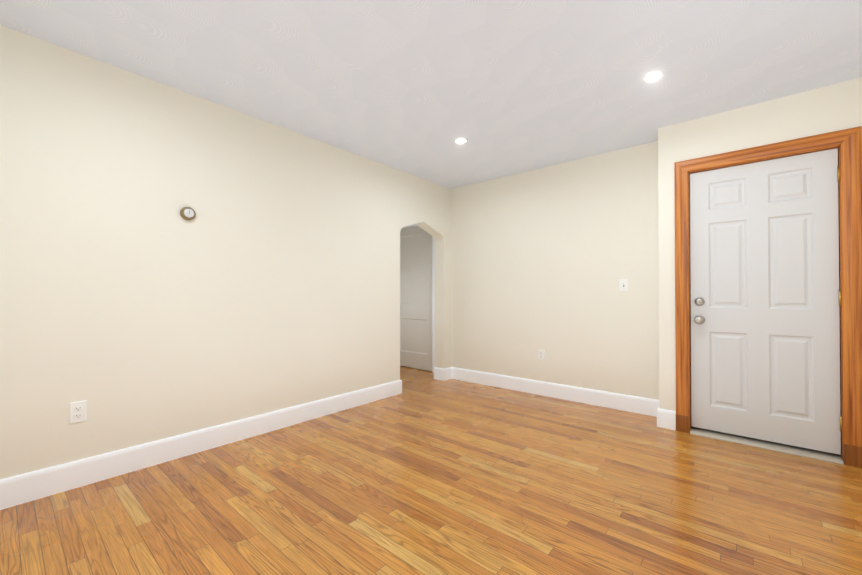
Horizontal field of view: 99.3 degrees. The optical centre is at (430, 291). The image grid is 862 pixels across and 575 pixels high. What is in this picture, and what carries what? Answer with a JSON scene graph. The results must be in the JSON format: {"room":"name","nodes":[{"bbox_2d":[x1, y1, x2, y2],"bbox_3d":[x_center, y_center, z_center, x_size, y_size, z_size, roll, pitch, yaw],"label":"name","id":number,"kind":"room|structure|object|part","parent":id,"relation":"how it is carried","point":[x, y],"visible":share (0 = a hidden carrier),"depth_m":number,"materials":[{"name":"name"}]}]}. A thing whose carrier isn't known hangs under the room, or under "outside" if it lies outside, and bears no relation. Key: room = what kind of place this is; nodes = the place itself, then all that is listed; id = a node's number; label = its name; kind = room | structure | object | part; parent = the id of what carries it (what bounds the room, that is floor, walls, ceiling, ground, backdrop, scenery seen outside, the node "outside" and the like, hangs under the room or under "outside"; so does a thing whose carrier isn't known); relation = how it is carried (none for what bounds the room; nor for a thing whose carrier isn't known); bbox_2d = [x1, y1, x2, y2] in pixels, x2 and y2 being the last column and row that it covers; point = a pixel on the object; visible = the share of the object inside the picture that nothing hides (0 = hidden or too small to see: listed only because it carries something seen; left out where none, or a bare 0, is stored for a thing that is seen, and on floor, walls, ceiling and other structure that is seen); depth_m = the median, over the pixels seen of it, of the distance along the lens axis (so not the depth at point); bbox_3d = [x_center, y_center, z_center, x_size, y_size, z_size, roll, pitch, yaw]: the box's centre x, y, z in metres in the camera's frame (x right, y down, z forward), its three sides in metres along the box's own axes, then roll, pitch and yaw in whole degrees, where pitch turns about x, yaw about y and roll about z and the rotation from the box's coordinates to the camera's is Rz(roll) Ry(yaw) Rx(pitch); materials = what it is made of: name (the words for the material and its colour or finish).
{"room":"empty living room","nodes":[
{"label":"empty living room","id":0,"kind":"room"},
{"bbox_2d":[0,25,451,479],"bbox_3d":[-1.190,-0.112,2.981,0.150,2.364,4.300,0,-1,40],"label":"wall","id":1,"kind":"structure","parent":0,"point":[136,308],"depth_m":2.33,"materials":[{"name":"paint"}]},
{"bbox_2d":[69,400,86,423],"bbox_3d":[-1.918,0.657,1.992,0.008,0.115,0.070,0,-1,40],"label":"electrical outlet","id":2,"kind":"object","parent":1,"relation":"attached to","point":[77,411],"visible":1,"depth_m":1.99,"materials":[{"name":"white plastic"}]},
{"bbox_2d":[180,207,195,219],"bbox_3d":[-1.577,-0.506,2.381,0.038,0.086,0.086,0,-1,40],"label":"thermostat","id":3,"kind":"object","parent":1,"relation":"attached to","point":[187,213],"visible":1,"depth_m":2.37,"materials":[{"name":"brown metal"}]},
{"bbox_2d":[0,380,401,509],"bbox_3d":[-1.416,0.995,2.599,0.046,0.142,3.381,0,-1,40],"label":"baseboard","id":4,"kind":"structure","parent":1,"relation":"attached to","point":[29,487],"depth_m":2.28,"materials":[{"name":"white wood"}]},
{"bbox_2d":[0,366,861,574],"bbox_3d":[-0.302,1.094,2.316,5.250,0.060,4.750,0,-1,40],"label":"floor","id":5,"kind":"structure","parent":0,"point":[424,472],"depth_m":1.82,"materials":[{"name":"brown wood"}]},
{"bbox_2d":[690,427,843,464],"bbox_3d":[2.270,1.055,2.535,0.771,0.022,0.120,0,-1,40],"label":"sill","id":6,"kind":"structure","parent":5,"relation":"on","point":[800,451],"depth_m":2.48,"materials":[{"name":"beige"}]},
{"bbox_2d":[0,0,861,188],"bbox_3d":[-0.302,-1.350,2.338,5.250,0.100,4.750,0,-1,40],"label":"ceiling","id":7,"kind":"structure","parent":0,"point":[417,88],"depth_m":2.08,"materials":[{"name":"white paint"}]},
{"bbox_2d":[454,138,467,143],"bbox_3d":[0.256,-1.290,3.143,0.116,0.005,0.116,0,-1,40],"label":"recessed light","id":8,"kind":"object","parent":7,"relation":"in","point":[460,140],"visible":1,"depth_m":3.13,"materials":[{"name":"white plastic"}]},
{"bbox_2d":[642,71,664,82],"bbox_3d":[1.347,-1.298,2.218,0.116,0.005,0.116,0,-1,40],"label":"recessed light","id":9,"kind":"object","parent":7,"relation":"in","point":[653,76],"visible":1,"depth_m":2.21,"materials":[{"name":"white plastic"}]},
{"bbox_2d":[452,141,658,399],"bbox_3d":[1.110,-0.103,3.948,2.410,2.364,0.150,0,-1,40],"label":"wall","id":10,"kind":"structure","parent":0,"point":[547,259],"depth_m":3.66,"materials":[{"name":"paint"}]},
{"bbox_2d":[538,349,544,360],"bbox_3d":[1.147,0.662,3.806,0.070,0.115,0.008,0,-1,40],"label":"electrical outlet","id":11,"kind":"object","parent":10,"relation":"attached to","point":[541,354],"visible":1,"depth_m":3.80,"materials":[{"name":"white plastic"}]},
{"bbox_2d":[434,367,675,429],"bbox_3d":[1.011,1.006,3.736,2.519,0.142,0.286,0,-1,40],"label":"baseboard","id":12,"kind":"structure","parent":10,"relation":"attached to","point":[666,419],"depth_m":3.60,"materials":[{"name":"white wood"}]},
{"bbox_2d":[620,279,627,291],"bbox_3d":[1.740,-0.053,3.306,0.070,0.115,0.015,0,-1,40],"label":"light switch","id":13,"kind":"object","parent":10,"relation":"attached to","point":[623,285],"visible":1,"depth_m":3.30,"materials":[{"name":"white plastic"}]},
{"bbox_2d":[658,77,861,410],"bbox_3d":[2.473,-0.115,2.617,1.390,2.364,0.420,0,-1,40],"label":"wall bump-out","id":14,"kind":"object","parent":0,"point":[831,108],"visible":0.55,"depth_m":2.67,"materials":[{"name":"paint"}]},
{"bbox_2d":[674,126,861,467],"bbox_3d":[2.354,0.065,2.643,0.838,2.003,0.300,0,-1,40],"label":"trim","id":15,"kind":"structure","parent":14,"relation":"attached to","point":[840,251],"depth_m":2.33,"materials":[{"name":"brown wood"}]},
{"bbox_2d":[690,148,841,454],"bbox_3d":[2.268,0.062,2.534,0.775,1.927,0.116,0,-1,40],"label":"entry door","id":16,"kind":"structure","parent":15,"relation":"attached to","point":[765,317],"depth_m":2.51,"materials":[{"name":"white paint"}]},
{"bbox_2d":[694,298,704,305],"bbox_3d":[2.017,0.078,2.751,0.062,0.062,0.022,0,-1,40],"label":"lock","id":17,"kind":"object","parent":16,"relation":"attached to","point":[699,301],"depth_m":2.75,"materials":[{"name":"silver metal"}]},
{"bbox_3d":[2.001,0.213,2.731,0.066,0.066,0.072,0,-1,40],"label":"knob","id":18,"kind":"part","parent":16,"relation":"part of","materials":[{"name":"silver metal"}]},
{"bbox_3d":[2.573,0.046,2.305,0.014,1.665,0.043,0,-1,40],"label":"entry door hinges","id":19,"kind":"part","parent":16,"relation":"part of","materials":[{"name":"gold metal"}]},
{"bbox_3d":[-0.285,-0.092,5.287,1.450,2.364,0.150,0,-1,40],"label":"wall","id":20,"kind":"structure","parent":0,"visible":0},
{"bbox_2d":[400,226,431,370],"bbox_3d":[-0.262,0.079,5.149,0.720,2.000,0.107,0,-1,40],"label":"hall door","id":21,"kind":"structure","parent":20,"relation":"in","point":[416,297],"depth_m":5.14,"materials":[{"name":"white paint"}]},
{"bbox_2d":[403,224,434,372],"bbox_3d":[-0.213,0.038,5.208,0.902,2.103,0.160,0,-1,40],"label":"door frame","id":22,"kind":"structure","parent":20,"relation":"attached to","point":[433,303],"depth_m":4.90,"materials":[{"name":"white wood"}]}
]}

